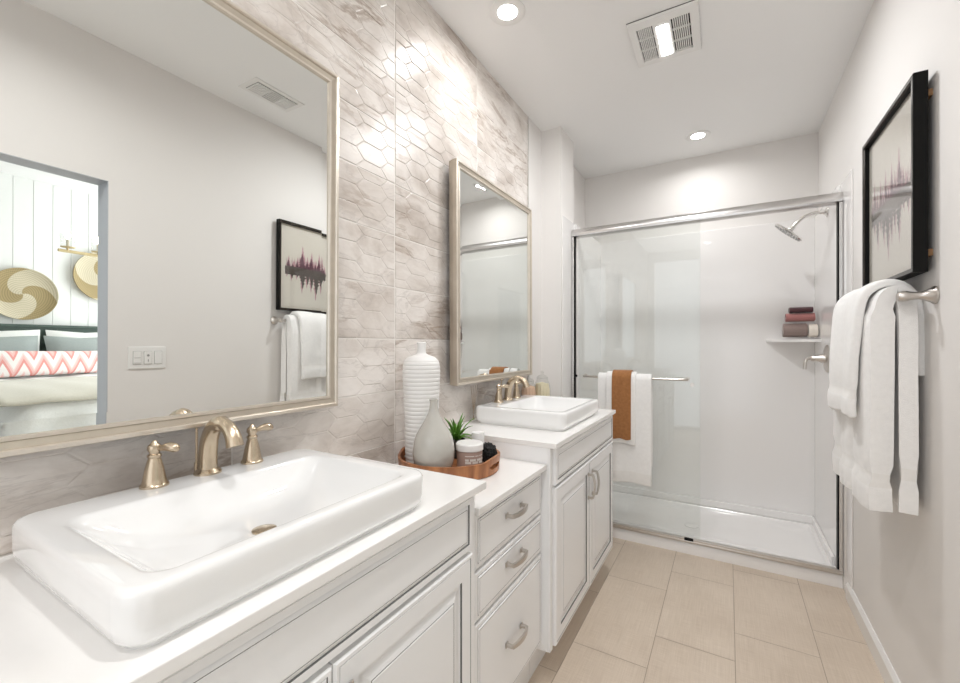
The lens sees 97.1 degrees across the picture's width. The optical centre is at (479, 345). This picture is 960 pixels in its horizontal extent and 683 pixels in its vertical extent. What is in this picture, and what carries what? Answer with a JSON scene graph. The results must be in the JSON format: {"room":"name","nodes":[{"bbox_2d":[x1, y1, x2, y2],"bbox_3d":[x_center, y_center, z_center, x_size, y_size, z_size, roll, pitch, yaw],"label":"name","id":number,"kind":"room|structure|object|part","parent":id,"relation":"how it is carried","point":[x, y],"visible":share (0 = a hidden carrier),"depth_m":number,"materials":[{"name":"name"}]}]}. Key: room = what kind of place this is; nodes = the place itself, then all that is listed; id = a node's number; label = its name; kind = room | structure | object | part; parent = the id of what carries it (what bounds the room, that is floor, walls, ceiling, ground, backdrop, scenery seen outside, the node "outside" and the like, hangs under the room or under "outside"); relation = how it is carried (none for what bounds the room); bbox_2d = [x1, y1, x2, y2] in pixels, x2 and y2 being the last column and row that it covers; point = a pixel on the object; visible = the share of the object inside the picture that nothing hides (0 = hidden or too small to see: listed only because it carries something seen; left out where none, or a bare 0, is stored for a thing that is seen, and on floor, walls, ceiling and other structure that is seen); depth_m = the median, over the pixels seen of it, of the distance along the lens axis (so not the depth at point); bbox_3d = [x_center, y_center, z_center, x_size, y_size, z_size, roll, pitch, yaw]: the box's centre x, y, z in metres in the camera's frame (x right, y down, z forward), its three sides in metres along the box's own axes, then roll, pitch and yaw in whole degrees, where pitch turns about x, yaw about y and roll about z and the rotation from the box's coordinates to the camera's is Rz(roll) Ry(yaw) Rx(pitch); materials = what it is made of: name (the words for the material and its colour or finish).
{"room":"bathroom","nodes":[
{"label":"bathroom","id":0,"kind":"room"},
{"bbox_2d":[0,0,584,556],"bbox_3d":[-0.360,-0.082,1.635,0.117,2.740,5.060,0,0,30],"label":"wall","id":1,"kind":"structure","parent":0,"point":[414,99],"depth_m":1.56,"materials":[{"name":"tile"}]},
{"bbox_2d":[0,0,338,457],"bbox_3d":[-0.659,-0.319,0.947,0.046,1.007,0.834,0,0,30],"label":"wall mirror","id":2,"kind":"object","parent":1,"relation":"attached to","point":[169,169],"visible":1,"depth_m":0.89,"materials":[{"name":"beige mirror"}]},
{"bbox_2d":[449,158,531,385],"bbox_3d":[0.090,-0.323,2.237,0.046,1.006,0.830,0,0,30],"label":"wall mirror","id":3,"kind":"object","parent":1,"relation":"attached to","point":[490,230],"visible":1,"depth_m":2.11,"materials":[{"name":"beige"}]},
{"bbox_2d":[528,116,528,380],"bbox_3d":[0.308,-0.082,2.693,0.006,2.740,0.006,0,0,30],"label":"trim","id":4,"kind":"structure","parent":1,"relation":"attached to","point":[528,116],"depth_m":2.69,"materials":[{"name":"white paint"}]},
{"bbox_2d":[541,126,573,396],"bbox_3d":[0.502,-0.082,2.988,0.239,2.740,0.265,0,0,30],"label":"wall column","id":5,"kind":"structure","parent":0,"point":[557,148],"depth_m":2.85,"materials":[{"name":"white paint"}]},
{"bbox_2d":[426,0,873,178],"bbox_3d":[0.378,-1.502,1.204,1.826,0.100,5.060,0,0,30],"label":"ceiling","id":6,"kind":"structure","parent":0,"point":[764,71],"depth_m":2.26,"materials":[{"name":"white paint"}]},
{"bbox_2d":[490,0,524,25],"bbox_3d":[0.119,-1.449,1.847,0.156,0.006,0.156,0,0,30],"label":"recessed light","id":7,"kind":"object","parent":6,"relation":"in","point":[502,12],"visible":1,"depth_m":1.84,"materials":[{"name":"white plastic"}]},
{"bbox_2d":[626,0,701,67],"bbox_3d":[0.869,-1.442,1.987,0.290,0.019,0.328,0,0,30],"label":"exhaust fan","id":8,"kind":"object","parent":6,"relation":"attached to","point":[675,31],"visible":1,"depth_m":1.96,"materials":[{"name":"white plastic"}]},
{"bbox_3d":[0.871,-1.435,1.998,0.048,0.004,0.217,0,0,30],"label":"light panel","id":9,"kind":"part","parent":8,"relation":"part of","materials":[{"name":"white plastic"}]},
{"bbox_2d":[685,130,710,141],"bbox_3d":[1.511,-1.449,2.939,0.156,0.006,0.156,0,0,30],"label":"recessed light","id":10,"kind":"object","parent":6,"relation":"in","point":[699,135],"visible":1,"depth_m":2.93,"materials":[{"name":"white plastic"}]},
{"bbox_2d":[585,132,817,243],"bbox_3d":[1.680,-0.082,3.315,1.709,2.740,0.100,0,0,30],"label":"wall","id":11,"kind":"structure","parent":0,"point":[784,169],"depth_m":3.22,"materials":[{"name":"white paint"}]},
{"bbox_2d":[528,537,884,682],"bbox_3d":[0.405,1.328,1.130,1.746,0.080,4.960,0,0,30],"label":"floor","id":12,"kind":"structure","parent":0,"point":[649,614],"depth_m":1.91,"materials":[{"name":"tile"}]},
{"bbox_2d":[159,495,474,682],"bbox_3d":[-0.459,0.838,0.835,0.549,0.900,1.018,0,0,30],"label":"vanity cabinet","id":13,"kind":"object","parent":12,"relation":"on","point":[405,613],"visible":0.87,"depth_m":0.83,"materials":[{"name":"white paint"}]},
{"bbox_2d":[0,456,485,682],"bbox_3d":[-0.467,0.378,0.840,0.526,0.020,1.020,0,0,30],"label":"countertop","id":14,"kind":"structure","parent":13,"relation":"on","point":[43,639],"depth_m":0.56,"materials":[{"name":"white stone"}]},
{"bbox_2d":[12,449,422,649],"bbox_3d":[-0.453,0.328,0.839,0.448,0.081,0.570,0,0,30],"label":"vessel sink","id":15,"kind":"object","parent":14,"relation":"in","point":[142,567],"visible":1,"depth_m":0.72,"materials":[{"name":"white ceramic"}]},
{"bbox_2d":[139,415,272,489],"bbox_3d":[-0.608,0.221,0.965,0.190,0.133,0.230,0,0,-8],"label":"faucet","id":16,"kind":"object","parent":15,"relation":"on","point":[206,456],"visible":1,"depth_m":0.93,"materials":[{"name":"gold metal"}]},
{"bbox_3d":[-0.653,0.240,0.861,0.075,0.094,0.053,0,0,30],"label":"handle","id":17,"kind":"part","parent":16,"relation":"part of","materials":[{"name":"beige metal"}]},
{"bbox_3d":[-0.647,0.230,0.968,0.015,0.116,0.015,0,0,30],"label":"lift rod","id":18,"kind":"part","parent":16,"relation":"part of","materials":[{"name":"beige metal"}]},
{"bbox_3d":[-0.571,0.221,0.930,0.152,0.133,0.055,0,0,30],"label":"spout","id":19,"kind":"part","parent":16,"relation":"part of","materials":[{"name":"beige metal"}]},
{"bbox_3d":[-0.554,0.240,1.056,0.050,0.094,0.079,0,0,30],"label":"handle","id":20,"kind":"part","parent":16,"relation":"part of","materials":[{"name":"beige metal"}]},
{"bbox_3d":[-0.373,0.854,0.528,0.020,0.618,0.456,0,0,30],"label":"door","id":21,"kind":"part","parent":13,"relation":"part of","materials":[{"name":"white paint"}]},
{"bbox_3d":[-0.142,0.854,0.925,0.020,0.618,0.456,0,0,30],"label":"door","id":22,"kind":"part","parent":13,"relation":"part of","materials":[{"name":"white paint"}]},
{"bbox_2d":[475,474,540,682],"bbox_3d":[-0.084,0.878,1.500,0.524,0.820,0.506,0,0,30],"label":"base cabinet","id":23,"kind":"object","parent":12,"relation":"on","point":[508,534],"visible":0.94,"depth_m":1.35,"materials":[{"name":"white paint"}]},
{"bbox_2d":[395,457,546,515],"bbox_3d":[-0.092,0.458,1.504,0.503,0.020,0.503,0,0,30],"label":"countertop","id":24,"kind":"structure","parent":23,"relation":"on","point":[511,475],"depth_m":1.41,"materials":[{"name":"white stone"}]},
{"bbox_2d":[398,446,499,479],"bbox_3d":[-0.112,0.416,1.552,0.374,0.062,0.372,0,0,30],"label":"serving tray","id":25,"kind":"object","parent":24,"relation":"on","point":[487,468],"visible":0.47,"depth_m":1.41,"materials":[{"name":"brown wood"}]},
{"bbox_2d":[402,342,439,463],"bbox_3d":[-0.220,0.212,1.587,0.143,0.446,0.143,0,0,30],"label":"bottle vase","id":26,"kind":"object","parent":25,"relation":"on","point":[421,370],"visible":0.74,"depth_m":1.53,"materials":[{"name":"white ceramic"}]},
{"bbox_2d":[413,399,454,466],"bbox_3d":[-0.160,0.311,1.467,0.145,0.249,0.145,0,0,30],"label":"bottle vase","id":27,"kind":"object","parent":25,"relation":"on","point":[433,445],"visible":0.92,"depth_m":1.42,"materials":[{"name":"grey ceramic"}]},
{"bbox_2d":[445,413,473,458],"bbox_3d":[-0.088,0.352,1.640,0.155,0.165,0.136,0,0,30],"label":"succulent plant","id":28,"kind":"object","parent":25,"relation":"on","point":[456,431],"visible":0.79,"depth_m":1.64,"materials":[{"name":"green plant"}]},
{"bbox_3d":[-0.093,0.400,1.653,0.070,0.070,0.070,0,0,30],"label":"pot","id":29,"kind":"part","parent":28,"relation":"part of","materials":[{"name":"grey ceramic"}]},
{"bbox_2d":[456,439,482,466],"bbox_3d":[-0.037,0.389,1.504,0.097,0.092,0.097,0,0,-25],"label":"candle jar","id":30,"kind":"object","parent":25,"relation":"on","point":[469,451],"visible":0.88,"depth_m":1.47,"materials":[{"name":"white"}]},
{"bbox_3d":[-0.037,0.356,1.504,0.097,0.027,0.097,0,0,-25],"label":"lid","id":31,"kind":"part","parent":30,"relation":"part of","materials":[{"name":"white plastic"}]},
{"bbox_2d":[472,431,483,442],"bbox_3d":[-0.009,0.385,1.634,0.048,0.100,0.052,0,0,30],"label":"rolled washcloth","id":32,"kind":"object","parent":25,"relation":"on","point":[477,435],"visible":0.44,"depth_m":1.62,"materials":[{"name":"white fabric"}]},
{"bbox_2d":[482,442,496,461],"bbox_3d":[0.028,0.398,1.575,0.073,0.078,0.073,0,0,30],"label":"bath pouf","id":33,"kind":"object","parent":25,"relation":"on","point":[489,450],"visible":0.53,"depth_m":1.55,"materials":[{"name":"black fabric"}]},
{"bbox_3d":[0.102,0.954,1.392,0.020,0.339,0.483,0,0,30],"label":"drawer","id":34,"kind":"part","parent":23,"relation":"part of","materials":[{"name":"white paint"}]},
{"bbox_3d":[0.102,0.707,1.392,0.020,0.138,0.483,0,0,30],"label":"drawer","id":35,"kind":"part","parent":23,"relation":"part of","materials":[{"name":"white paint"}]},
{"bbox_3d":[0.102,0.552,1.392,0.020,0.155,0.483,0,0,30],"label":"drawer","id":36,"kind":"part","parent":23,"relation":"part of","materials":[{"name":"white paint"}]},
{"bbox_3d":[0.127,0.946,1.377,0.036,0.017,0.125,0,0,30],"label":"handle","id":37,"kind":"part","parent":23,"relation":"part of","materials":[{"name":"silver metal"}]},
{"bbox_3d":[0.127,0.692,1.377,0.036,0.017,0.125,0,0,30],"label":"handle","id":38,"kind":"part","parent":23,"relation":"part of","materials":[{"name":"silver metal"}]},
{"bbox_3d":[0.127,0.538,1.377,0.036,0.017,0.125,0,0,30],"label":"handle","id":39,"kind":"part","parent":23,"relation":"part of","materials":[{"name":"silver metal"}]},
{"bbox_2d":[463,415,612,678],"bbox_3d":[0.305,0.838,2.127,0.564,0.900,0.967,0,0,30],"label":"vanity cabinet","id":40,"kind":"object","parent":12,"relation":"on","point":[576,513],"visible":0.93,"depth_m":1.75,"materials":[{"name":"white paint"}]},
{"bbox_2d":[448,409,615,448],"bbox_3d":[0.296,0.378,2.133,0.540,0.020,0.971,0,0,30],"label":"countertop","id":41,"kind":"structure","parent":40,"relation":"on","point":[498,433],"depth_m":1.79,"materials":[{"name":"white stone"}]},
{"bbox_2d":[471,385,477,419],"bbox_3d":[-0.028,0.281,2.059,0.050,0.172,0.040,0,0,-21],"label":"reed diffuser","id":42,"kind":"object","parent":41,"relation":"on","point":[474,398],"visible":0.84,"depth_m":2.06,"materials":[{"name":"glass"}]},
{"bbox_2d":[521,381,536,394],"bbox_3d":[0.292,0.270,2.548,0.096,0.196,0.094,0,0,30],"label":"glass jar","id":43,"kind":"object","parent":41,"relation":"on","point":[530,390],"visible":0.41,"depth_m":2.52,"materials":[{"name":"beige"}]},
{"bbox_2d":[476,395,597,430],"bbox_3d":[0.306,0.328,2.138,0.448,0.081,0.570,0,0,30],"label":"vessel sink","id":44,"kind":"object","parent":41,"relation":"in","point":[552,413],"visible":0.98,"depth_m":1.96,"materials":[{"name":"white ceramic"}]},
{"bbox_2d":[494,375,529,402],"bbox_3d":[0.152,0.221,2.235,0.190,0.133,0.230,0,0,-8],"label":"faucet","id":45,"kind":"object","parent":44,"relation":"on","point":[508,396],"visible":1,"depth_m":2.20,"materials":[{"name":"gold metal"}]},
{"bbox_3d":[0.106,0.240,2.131,0.075,0.094,0.053,0,0,30],"label":"handle","id":46,"kind":"part","parent":45,"relation":"part of","materials":[{"name":"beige metal"}]},
{"bbox_3d":[0.189,0.221,2.201,0.152,0.133,0.055,0,0,30],"label":"spout","id":47,"kind":"part","parent":45,"relation":"part of","materials":[{"name":"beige metal"}]},
{"bbox_3d":[0.206,0.240,2.326,0.050,0.094,0.079,0,0,30],"label":"handle","id":48,"kind":"part","parent":45,"relation":"part of","materials":[{"name":"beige metal"}]},
{"bbox_2d":[535,375,550,395],"bbox_3d":[0.381,0.262,2.599,0.102,0.211,0.100,0,0,30],"label":"glass jar","id":49,"kind":"object","parent":41,"relation":"on","point":[542,388],"visible":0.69,"depth_m":2.56,"materials":[{"name":"beige glass"}]},
{"bbox_3d":[0.398,0.847,1.817,0.020,0.603,0.460,0,0,30],"label":"door","id":50,"kind":"part","parent":40,"relation":"part of","materials":[{"name":"white paint"}]},
{"bbox_3d":[0.521,0.658,1.974,0.036,0.125,0.017,0,0,30],"label":"handle","id":51,"kind":"part","parent":40,"relation":"part of","materials":[{"name":"silver metal"}]},
{"bbox_3d":[0.556,0.658,2.032,0.036,0.125,0.017,0,0,30],"label":"handle","id":52,"kind":"part","parent":40,"relation":"part of","materials":[{"name":"silver metal"}]},
{"bbox_3d":[0.631,0.847,2.217,0.020,0.603,0.460,0,0,30],"label":"door","id":53,"kind":"part","parent":40,"relation":"part of","materials":[{"name":"white paint"}]},
{"bbox_2d":[562,169,852,593],"bbox_3d":[1.427,0.210,2.861,1.486,2.155,0.937,0,0,30],"label":"shower surround","id":54,"kind":"object","parent":12,"relation":"on","point":[742,455],"visible":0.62,"depth_m":3.08,"materials":[{"name":"white plastic"}]},
{"bbox_3d":[0.797,0.210,3.220,0.036,2.155,0.920,0,0,30],"label":"panel","id":55,"kind":"part","parent":54,"relation":"part of","materials":[{"name":"white plastic"}]},
{"bbox_2d":[571,192,842,575],"bbox_3d":[1.279,0.199,2.607,1.476,2.034,0.117,0,0,30],"label":"shower door","id":56,"kind":"structure","parent":54,"relation":"attached to","point":[831,199],"depth_m":2.50,"materials":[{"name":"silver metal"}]},
{"bbox_2d":[598,372,652,486],"bbox_3d":[0.938,0.531,2.748,0.334,0.702,0.080,0,0,30],"label":"bath towel","id":57,"kind":"object","parent":56,"relation":"hanging from","point":[631,463],"visible":0.62,"depth_m":2.67,"materials":[{"name":"white fabric"}]},
{"bbox_2d":[606,371,637,444],"bbox_3d":[0.922,0.400,2.755,0.184,0.464,0.107,0,0,30],"label":"hand towel","id":58,"kind":"object","parent":57,"relation":"on","point":[609,373],"visible":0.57,"depth_m":2.68,"materials":[{"name":"white fabric"}]},
{"bbox_2d":[612,370,632,439],"bbox_3d":[0.928,0.381,2.752,0.119,0.443,0.125,0,0,30],"label":"cloth","id":59,"kind":"object","parent":58,"relation":"on","point":[621,379],"visible":0.85,"depth_m":2.70,"materials":[{"name":"brown fabric"}]},
{"bbox_3d":[1.648,0.175,3.252,1.460,2.085,0.039,0,0,30],"label":"panel","id":60,"kind":"part","parent":54,"relation":"part of","materials":[{"name":"white plastic"}]},
{"bbox_2d":[766,339,820,341],"bbox_3d":[2.100,-0.030,2.853,0.276,0.018,0.235,0,0,30],"label":"corner shelf","id":61,"kind":"object","parent":54,"relation":"attached to","point":[767,340],"depth_m":2.80,"materials":[{"name":"white plastic"}]},
{"bbox_2d":[782,323,807,336],"bbox_3d":[2.108,-0.100,2.841,0.130,0.092,0.100,0,0,30],"label":"rolled towel","id":62,"kind":"object","parent":54,"relation":"on","point":[793,329],"visible":1,"depth_m":2.81,"materials":[{"name":"fabric"}]},
{"bbox_2d":[785,313,815,321],"bbox_3d":[2.129,-0.185,2.823,0.155,0.057,0.089,0,0,30],"label":"rolled towel","id":63,"kind":"object","parent":62,"relation":"on","point":[791,317],"visible":1,"depth_m":2.80,"materials":[{"name":"fabric"}]},
{"bbox_2d":[788,307,812,312],"bbox_3d":[2.134,-0.234,2.821,0.125,0.039,0.080,0,0,30],"label":"rolled towel","id":64,"kind":"object","parent":63,"relation":"on","point":[791,309],"visible":1,"depth_m":2.80,"materials":[{"name":"fabric"}]},
{"bbox_2d":[775,207,828,240],"bbox_3d":[1.938,-0.721,2.562,0.260,0.186,0.179,0,0,30],"label":"shower","id":65,"kind":"object","parent":54,"relation":"attached to","point":[787,231],"visible":1,"depth_m":2.55,"materials":[{"name":"silver metal"}]},
{"bbox_3d":[1.885,-0.689,2.594,0.136,0.124,0.179,0,0,30],"label":"spray plate","id":66,"kind":"part","parent":65,"relation":"part of","materials":[{"name":"silver metal"}]},
{"bbox_3d":[1.966,-0.747,2.546,0.178,0.101,0.018,0,0,30],"label":"arm","id":67,"kind":"part","parent":65,"relation":"part of","materials":[{"name":"silver metal"}]},
{"bbox_2d":[807,324,817,336],"bbox_3d":[2.178,-0.096,2.777,0.047,0.086,0.093,0,0,30],"label":"rolled towel","id":68,"kind":"object","parent":54,"relation":"on","point":[812,328],"visible":0.96,"depth_m":2.75,"materials":[{"name":"beige fabric"}]},
{"bbox_2d":[803,345,829,372],"bbox_3d":[2.006,0.080,2.540,0.120,0.164,0.164,0,0,30],"label":"shower valve","id":69,"kind":"object","parent":54,"relation":"attached to","point":[823,358],"visible":0.96,"depth_m":2.51,"materials":[{"name":"silver metal"}]},
{"bbox_3d":[2.001,0.099,2.542,0.110,0.094,0.056,0,0,30],"label":"lever","id":70,"kind":"part","parent":69,"relation":"part of","materials":[{"name":"silver metal"}]},
{"bbox_3d":[2.047,0.210,2.489,0.039,2.155,0.920,0,0,30],"label":"panel","id":71,"kind":"part","parent":54,"relation":"part of","materials":[{"name":"white plastic"}]},
{"bbox_2d":[818,0,959,682],"bbox_3d":[1.098,-0.082,0.725,0.100,2.740,4.960,0,0,30],"label":"wall","id":72,"kind":"structure","parent":0,"point":[906,567],"depth_m":1.31,"materials":[{"name":"white paint"}]},
{"bbox_2d":[846,582,900,682],"bbox_3d":[1.382,1.244,1.325,0.015,0.088,1.918,0,0,30],"label":"baseboard","id":73,"kind":"structure","parent":72,"relation":"attached to","point":[880,657],"depth_m":1.77,"materials":[{"name":"white paint"}]},
{"bbox_2d":[862,70,932,286],"bbox_3d":[1.470,-0.521,1.510,0.050,0.602,0.560,0,0,30],"label":"framed print","id":74,"kind":"object","parent":72,"relation":"attached to","point":[895,155],"visible":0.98,"depth_m":1.44,"materials":[{"name":"black"}]},
{"bbox_2d":[896,286,939,303],"bbox_3d":[1.468,-0.149,1.540,0.084,0.054,0.664,0,0,30],"label":"towel bar","id":75,"kind":"object","parent":72,"relation":"attached to","point":[932,295],"visible":0.49,"depth_m":1.26,"materials":[{"name":"silver metal"}]},
{"bbox_2d":[832,285,918,515],"bbox_3d":[1.412,0.169,1.530,0.147,0.719,0.475,0,0,30],"label":"bath towel","id":76,"kind":"object","parent":75,"relation":"hanging from","point":[875,453],"visible":0.79,"depth_m":1.34,"materials":[{"name":"white fabric"}]},
{"bbox_2d":[827,279,924,417],"bbox_3d":[1.417,0.014,1.546,0.208,0.466,0.401,0,0,30],"label":"hand towel","id":77,"kind":"object","parent":76,"relation":"on","point":[848,312],"visible":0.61,"depth_m":1.43,"materials":[{"name":"white fabric"}]}
]}

